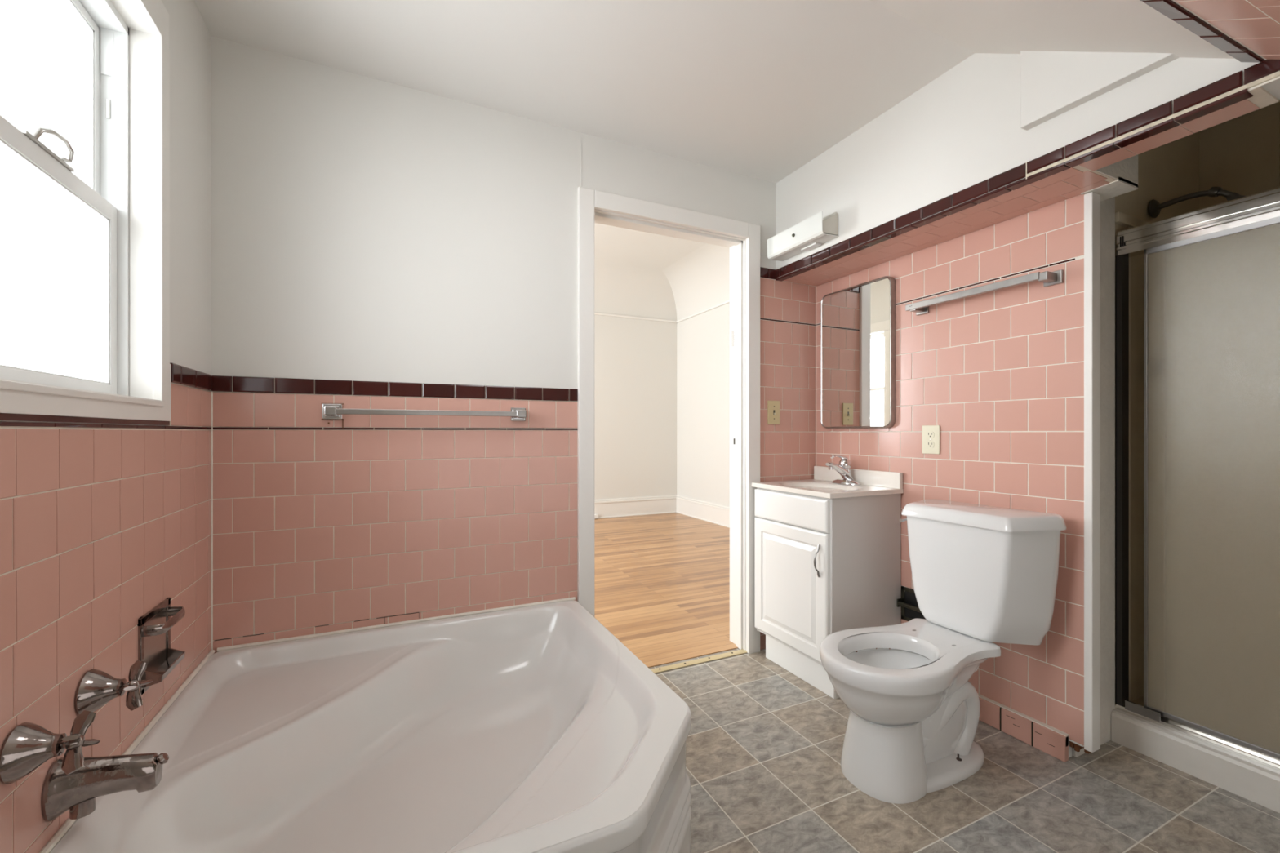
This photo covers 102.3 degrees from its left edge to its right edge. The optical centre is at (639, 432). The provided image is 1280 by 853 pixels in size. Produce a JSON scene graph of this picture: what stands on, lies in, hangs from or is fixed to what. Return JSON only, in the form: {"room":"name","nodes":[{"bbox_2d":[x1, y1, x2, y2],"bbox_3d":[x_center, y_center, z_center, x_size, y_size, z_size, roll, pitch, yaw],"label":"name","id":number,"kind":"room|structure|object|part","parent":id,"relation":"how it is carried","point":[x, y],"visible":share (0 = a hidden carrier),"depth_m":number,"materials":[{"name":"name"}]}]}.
{"room":"bathroom","nodes":[
{"label":"bathroom","id":0,"kind":"room"},
{"bbox_2d":[0,0,213,852],"bbox_3d":[-0.891,-0.190,0.440,0.207,2.500,2.757,0,0,-25],"label":"wall","id":1,"kind":"structure","parent":0,"point":[104,521],"depth_m":1.06,"materials":[{"name":"tile"}]},
{"bbox_2d":[0,710,100,784],"bbox_3d":[-0.903,0.483,0.794,0.082,0.082,0.082,0,0,-25],"label":"tap","id":2,"kind":"object","parent":1,"relation":"attached to","point":[28,746],"visible":1,"depth_m":0.78,"materials":[{"name":"silver metal"}]},
{"bbox_3d":[-0.878,0.483,0.806,0.026,0.076,0.076,0,0,-25],"label":"cross handle","id":3,"kind":"part","parent":2,"relation":"part of","materials":[{"name":"silver metal"}]},
{"bbox_2d":[0,0,170,421],"bbox_3d":[-0.998,-0.544,0.742,0.143,1.032,1.194,0,0,-25],"label":"window","id":4,"kind":"structure","parent":1,"relation":"in","point":[85,84],"depth_m":1.13,"materials":[{"name":"white paint"}]},
{"bbox_3d":[-1.106,-0.728,0.834,0.006,0.400,0.778,0,0,-25],"label":"glass pane","id":5,"kind":"part","parent":4,"relation":"part of","materials":[{"name":"grey"}]},
{"bbox_3d":[-1.077,-0.300,0.845,0.006,0.385,0.754,0,0,-25],"label":"glass pane","id":6,"kind":"part","parent":4,"relation":"part of","materials":[{"name":"grey"}]},
{"bbox_3d":[-1.074,-0.306,0.847,0.026,0.445,0.810,0,0,-25],"label":"sash","id":7,"kind":"part","parent":4,"relation":"part of","materials":[{"name":"glass"}]},
{"bbox_3d":[-1.103,-0.723,0.836,0.024,0.446,0.814,0,0,-25],"label":"sash","id":8,"kind":"part","parent":4,"relation":"part of","materials":[{"name":"white plastic"}]},
{"bbox_3d":[-1.079,-0.521,0.839,0.079,0.893,0.839,0,0,-25],"label":"frame","id":9,"kind":"part","parent":4,"relation":"part of","materials":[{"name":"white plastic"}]},
{"bbox_2d":[41,752,168,822],"bbox_3d":[-0.916,0.601,0.897,0.147,0.099,0.074,0,0,-25],"label":"tub spout","id":10,"kind":"object","parent":1,"relation":"attached to","point":[77,792],"visible":0.95,"depth_m":0.88,"materials":[{"name":"silver metal"}]},
{"bbox_3d":[-0.857,0.586,0.925,0.018,0.018,0.018,0,0,19],"label":"diverter knob","id":11,"kind":"part","parent":10,"relation":"part of","materials":[{"name":"silver metal"}]},
{"bbox_2d":[75,660,152,715],"bbox_3d":[-0.988,0.483,0.973,0.082,0.086,0.086,0,0,-25],"label":"tap","id":12,"kind":"object","parent":1,"relation":"attached to","point":[96,688],"visible":0.99,"depth_m":0.96,"materials":[{"name":"silver metal"}]},
{"bbox_3d":[-0.962,0.483,0.985,0.026,0.086,0.086,0,0,-25],"label":"cross handle","id":13,"kind":"part","parent":12,"relation":"part of","materials":[{"name":"silver metal"}]},
{"bbox_2d":[137,597,185,695],"bbox_3d":[-1.134,0.501,1.230,0.045,0.173,0.166,0,0,-25],"label":"soap dish","id":14,"kind":"object","parent":1,"relation":"attached to","point":[154,626],"visible":0.91,"depth_m":1.22,"materials":[{"name":"silver metal"}]},
{"bbox_3d":[-1.151,0.501,1.222,0.008,0.173,0.166,0,0,-25],"label":"frame","id":15,"kind":"part","parent":14,"relation":"part of","materials":[{"name":"silver metal"}]},
{"bbox_3d":[-1.151,0.501,1.222,0.004,0.153,0.146,0,0,-25],"label":"recess plate","id":16,"kind":"part","parent":14,"relation":"part of","materials":[{"name":"silver metal"}]},
{"bbox_2d":[143,648,185,688],"bbox_3d":[-1.134,0.556,1.230,0.036,0.040,0.142,0,0,-25],"label":"soap tray","id":17,"kind":"object","parent":14,"relation":"on","point":[162,662],"depth_m":1.23,"materials":[{"name":"silver metal"}]},
{"bbox_2d":[210,35,815,653],"bbox_3d":[0.228,-0.171,2.416,3.921,2.539,0.141,0,0,-25],"label":"wall","id":18,"kind":"structure","parent":0,"point":[375,243],"depth_m":1.83,"materials":[{"name":"tile"}]},
{"bbox_2d":[320,403,526,428],"bbox_3d":[-0.744,-0.055,1.842,0.685,0.086,0.070,0,0,-25],"label":"towel bar","id":19,"kind":"object","parent":18,"relation":"attached to","point":[331,411],"visible":1,"depth_m":1.78,"materials":[{"name":"silver metal"}]},
{"bbox_2d":[577,186,759,653],"bbox_3d":[0.132,0.029,2.371,0.920,2.063,0.164,0,0,-25],"label":"trim","id":20,"kind":"structure","parent":18,"relation":"attached to","point":[743,238],"depth_m":2.47,"materials":[{"name":"white paint"}]},
{"bbox_3d":[0.472,0.045,2.575,0.004,0.060,0.030,0,0,-25],"label":"strike plate","id":21,"kind":"part","parent":20,"relation":"part of","materials":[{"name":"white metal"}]},
{"bbox_2d":[767,400,779,424],"bbox_3d":[0.662,-0.098,2.537,0.074,0.117,0.016,0,0,-25],"label":"light switch","id":22,"kind":"object","parent":18,"relation":"attached to","point":[773,406],"visible":1,"depth_m":2.54,"materials":[{"name":"beige plastic"}]},
{"bbox_2d":[194,0,974,183],"bbox_3d":[-0.233,-1.337,1.664,2.445,0.205,1.106,0,0,-25],"label":"ceiling","id":23,"kind":"structure","parent":0,"point":[758,89],"depth_m":1.71,"materials":[{"name":"paint"}]},
{"bbox_2d":[594,314,676,499],"bbox_3d":[-1.778,-0.540,5.818,5.160,3.200,0.120,0,0,-25],"label":"wall","id":24,"kind":"structure","parent":0,"point":[635,360],"depth_m":6.56,"materials":[{"name":"paint"}]},
{"bbox_2d":[594,494,676,519],"bbox_3d":[-1.701,0.944,5.772,4.860,0.232,0.030,0,0,-25],"label":"baseboard","id":25,"kind":"structure","parent":24,"relation":"attached to","point":[636,506],"depth_m":6.54,"materials":[{"name":"white paint"}]},
{"bbox_2d":[594,299,729,323],"bbox_3d":[-0.894,-1.458,4.066,4.860,0.025,3.803,0,0,-25],"label":"trim","id":26,"kind":"structure","parent":24,"relation":"attached to","point":[727,301],"depth_m":6.46,"materials":[{"name":"white paint"}]},
{"bbox_2d":[594,222,729,320],"bbox_3d":[-0.891,-1.750,4.060,5.060,0.580,4.017,0,0,-25],"label":"ceiling","id":27,"kind":"structure","parent":0,"point":[637,273],"depth_m":6.04,"materials":[{"name":"paint"}]},
{"bbox_2d":[676,302,729,506],"bbox_3d":[1.335,-0.540,5.176,0.120,3.200,3.903,0,0,-25],"label":"wall","id":28,"kind":"structure","parent":0,"point":[703,340],"depth_m":6.21,"materials":[{"name":"paint"}]},
{"bbox_2d":[675,494,729,528],"bbox_3d":[1.289,0.944,5.099,0.030,0.232,3.803,0,0,-25],"label":"baseboard","id":29,"kind":"structure","parent":28,"relation":"attached to","point":[715,513],"depth_m":6.18,"materials":[{"name":"white paint"}]},
{"bbox_2d":[594,512,1279,852],"bbox_3d":[-0.373,1.108,2.893,5.200,0.104,6.650,0,0,-25],"label":"floor","id":30,"kind":"structure","parent":0,"point":[765,744],"depth_m":1.59,"materials":[{"name":"tile"}]},
{"bbox_2d":[39,596,691,852],"bbox_3d":[-0.542,0.864,1.316,1.188,0.384,1.202,0,0,-25],"label":"bathtub","id":31,"kind":"object","parent":30,"relation":"on","point":[529,727],"visible":1,"depth_m":1.31,"materials":[{"name":"ceramic"}]},
{"bbox_2d":[650,648,746,673],"bbox_3d":[0.153,1.055,2.326,0.791,0.007,0.038,0,0,-25],"label":"threshold strip","id":32,"kind":"object","parent":30,"relation":"on","point":[664,668],"visible":0.67,"depth_m":2.37,"materials":[{"name":"gold metal"}]},
{"bbox_2d":[755,487,901,698],"bbox_3d":[0.816,0.661,2.329,0.448,0.798,0.472,0,0,-25],"label":"vanity cabinet","id":33,"kind":"object","parent":30,"relation":"on","point":[824,566],"visible":0.77,"depth_m":2.16,"materials":[{"name":"white wood"}]},
{"bbox_3d":[0.650,0.335,2.254,0.018,0.130,0.460,0,0,-25],"label":"drawer","id":34,"kind":"part","parent":33,"relation":"part of","materials":[{"name":"white wood"}]},
{"bbox_3d":[0.650,0.667,2.254,0.018,0.525,0.460,0,0,-25],"label":"door","id":35,"kind":"part","parent":33,"relation":"part of","materials":[{"name":"white wood"}]},
{"bbox_3d":[0.710,0.517,2.068,0.034,0.132,0.011,0,0,-25],"label":"door handle","id":36,"kind":"part","parent":33,"relation":"part of","materials":[{"name":"grey metal"}]},
{"bbox_2d":[751,466,903,498],"bbox_3d":[0.827,0.263,2.339,0.418,0.182,0.503,0,0,-25],"label":"sink","id":37,"kind":"object","parent":33,"relation":"in","point":[873,482],"visible":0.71,"depth_m":2.30,"materials":[{"name":"white ceramic"}]},
{"bbox_2d":[825,454,860,485],"bbox_3d":[0.920,0.172,2.385,0.143,0.135,0.156,0,0,-25],"label":"sink faucet","id":38,"kind":"object","parent":37,"relation":"on","point":[843,468],"visible":1,"depth_m":2.38,"materials":[{"name":"silver metal"}]},
{"bbox_3d":[0.915,0.188,2.382,0.132,0.103,0.060,0,0,-25],"label":"spout","id":39,"kind":"part","parent":38,"relation":"part of","materials":[{"name":"silver metal"}]},
{"bbox_3d":[0.918,0.118,2.383,0.090,0.027,0.034,0,0,-25],"label":"lever","id":40,"kind":"part","parent":38,"relation":"part of","materials":[{"name":"silver metal"}]},
{"bbox_3d":[0.955,0.157,2.401,0.055,0.078,0.054,0,0,-25],"label":"lever","id":41,"kind":"part","parent":38,"relation":"part of","materials":[{"name":"silver metal"}]},
{"bbox_3d":[0.958,0.230,2.402,0.060,0.018,0.156,0,0,-25],"label":"plate","id":42,"kind":"part","parent":38,"relation":"part of","materials":[{"name":"silver metal"}]},
{"bbox_2d":[819,498,1066,804],"bbox_3d":[0.908,0.660,1.665,0.739,0.800,0.472,0,0,-25],"label":"toilet","id":43,"kind":"object","parent":30,"relation":"on","point":[983,575],"visible":1,"depth_m":1.61,"materials":[{"name":"white ceramic"}]},
{"bbox_3d":[0.996,0.325,1.917,0.065,0.020,0.021,0,0,-13],"label":"flush lever","id":44,"kind":"part","parent":43,"relation":"part of","materials":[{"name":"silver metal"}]},
{"bbox_3d":[1.143,0.494,1.776,0.214,0.392,0.446,0,0,-25],"label":"tank","id":45,"kind":"part","parent":43,"relation":"part of","materials":[{"name":"white ceramic"}]},
{"bbox_3d":[1.139,0.282,1.774,0.227,0.044,0.472,0,0,-25],"label":"tank lid","id":46,"kind":"part","parent":43,"relation":"part of","materials":[{"name":"white ceramic"}]},
{"bbox_2d":[1111,708,1279,813],"bbox_3d":[2.239,1.008,1.291,0.708,0.103,1.400,0,0,-25],"label":"shower curb","id":47,"kind":"object","parent":30,"relation":"on","point":[1255,782],"visible":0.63,"depth_m":1.58,"materials":[{"name":"paint"}]},
{"bbox_2d":[1115,186,1279,771],"bbox_3d":[1.977,0.130,1.168,0.070,1.654,1.401,0,0,-25],"label":"shower door","id":48,"kind":"structure","parent":47,"relation":"on","point":[1211,273],"depth_m":1.59,"materials":[{"name":"beige glass"}]},
{"bbox_3d":[1.978,-0.654,1.169,0.060,0.085,1.401,0,0,-25],"label":"header rail","id":49,"kind":"part","parent":48,"relation":"part of","materials":[{"name":"silver metal"}]},
{"bbox_2d":[815,194,1084,758],"bbox_3d":[1.198,0.128,2.171,0.104,1.865,1.165,0,0,-25],"label":"wall","id":50,"kind":"structure","parent":0,"point":[1000,373],"depth_m":1.85,"materials":[{"name":"tile"}]},
{"bbox_2d":[820,275,895,428],"bbox_3d":[1.009,-0.352,2.416,0.028,0.666,0.411,0,0,-25],"label":"mirror","id":51,"kind":"object","parent":50,"relation":"attached to","point":[858,322],"visible":1,"depth_m":2.38,"materials":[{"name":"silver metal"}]},
{"bbox_2d":[897,586,925,621],"bbox_3d":[1.137,0.728,2.136,0.039,0.140,0.145,0,0,-25],"label":"toilet paper holder","id":52,"kind":"object","parent":50,"relation":"attached to","point":[910,610],"visible":0.52,"depth_m":2.17,"materials":[{"name":"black metal"}]},
{"bbox_3d":[1.107,0.725,2.195,0.034,0.034,0.006,0,0,-25],"label":"roller arm","id":53,"kind":"part","parent":52,"relation":"part of","materials":[{"name":"black metal"}]},
{"bbox_2d":[922,425,939,453],"bbox_3d":[1.176,0.029,2.086,0.007,0.115,0.075,0,0,-25],"label":"wall outlet","id":54,"kind":"object","parent":50,"relation":"attached to","point":[931,433],"visible":1,"depth_m":2.08,"materials":[{"name":"beige plastic"}]},
{"bbox_2d":[926,441,934,447],"bbox_3d":[1.175,0.049,2.085,0.003,0.025,0.033,0,0,-25],"label":"socket","id":55,"kind":"object","parent":54,"relation":"attached to","point":[929,444],"depth_m":2.08,"materials":[{"name":"brown plastic"}]},
{"bbox_2d":[926,431,934,437],"bbox_3d":[1.175,0.010,2.085,0.003,0.025,0.033,0,0,-25],"label":"socket","id":56,"kind":"object","parent":54,"relation":"attached to","point":[929,434],"depth_m":2.08,"materials":[{"name":"brown plastic"}]},
{"bbox_2d":[905,269,1062,315],"bbox_3d":[1.231,-0.506,1.895,0.071,0.043,0.521,0,0,-25],"label":"towel bar","id":57,"kind":"object","parent":50,"relation":"attached to","point":[1048,278],"visible":1,"depth_m":1.81,"materials":[{"name":"silver metal"}]},
{"bbox_2d":[977,693,1068,762],"bbox_3d":[1.246,1.016,1.926,0.025,0.086,0.593,0,0,-25],"label":"baseboard","id":58,"kind":"structure","parent":50,"relation":"attached to","point":[1052,741],"depth_m":1.76,"materials":[{"name":"tile"}]},
{"bbox_2d":[775,50,1279,286],"bbox_3d":[1.364,-1.095,1.493,0.398,0.689,2.533,0,0,-25],"label":"wall","id":59,"kind":"structure","parent":0,"point":[993,139],"depth_m":1.63,"materials":[{"name":"paint"}]},
{"bbox_2d":[767,211,839,261],"bbox_3d":[0.724,-0.882,2.329,0.107,0.115,0.352,0,0,-25],"label":"vanity light","id":60,"kind":"object","parent":59,"relation":"attached to","point":[810,233],"visible":1,"depth_m":2.27,"materials":[{"name":"white"}]},
{"bbox_2d":[870,0,1279,62],"bbox_3d":[0.351,-0.788,0.443,2.458,1.305,1.601,0,0,-25],"label":"ceiling","id":61,"kind":"structure","parent":0,"point":[1241,30],"depth_m":1.19,"materials":[{"name":"paint"}]},
{"bbox_2d":[1115,131,1199,706],"bbox_3d":[2.235,-0.190,1.356,1.200,2.500,1.540,0,0,-25],"label":"wall","id":62,"kind":"structure","parent":0,"point":[1170,171],"depth_m":1.86,"materials":[{"name":"beige"}]},
{"bbox_2d":[1068,191,1115,757],"bbox_3d":[1.523,-0.048,1.704,0.294,2.215,0.082,0,0,-25],"label":"trim","id":63,"kind":"structure","parent":62,"relation":"attached to","point":[1099,216],"depth_m":1.62,"materials":[{"name":"white paint"}]},
{"bbox_3d":[2.263,0.098,1.303,0.686,1.725,1.421,0,0,-25],"label":"surround panel","id":64,"kind":"part","parent":62,"relation":"part of","materials":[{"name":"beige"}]},
{"bbox_2d":[1148,186,1245,217],"bbox_3d":[1.952,-0.796,1.795,0.068,0.126,0.250,0,0,-27],"label":"shower","id":65,"kind":"object","parent":62,"relation":"attached to","point":[1154,206],"visible":0.83,"depth_m":1.81,"materials":[{"name":"grey metal"}]},
{"bbox_3d":[1.946,-0.815,1.814,0.034,0.055,0.198,0,0,-25],"label":"arm","id":66,"kind":"part","parent":65,"relation":"part of","materials":[{"name":"grey metal"}]},
{"bbox_2d":[1199,101,1279,208],"bbox_3d":[2.688,-0.190,1.504,0.255,2.500,1.420,0,0,-25],"label":"wall","id":67,"kind":"structure","parent":0,"point":[1240,155],"depth_m":1.99,"materials":[{"name":"brown paint"}]}
]}

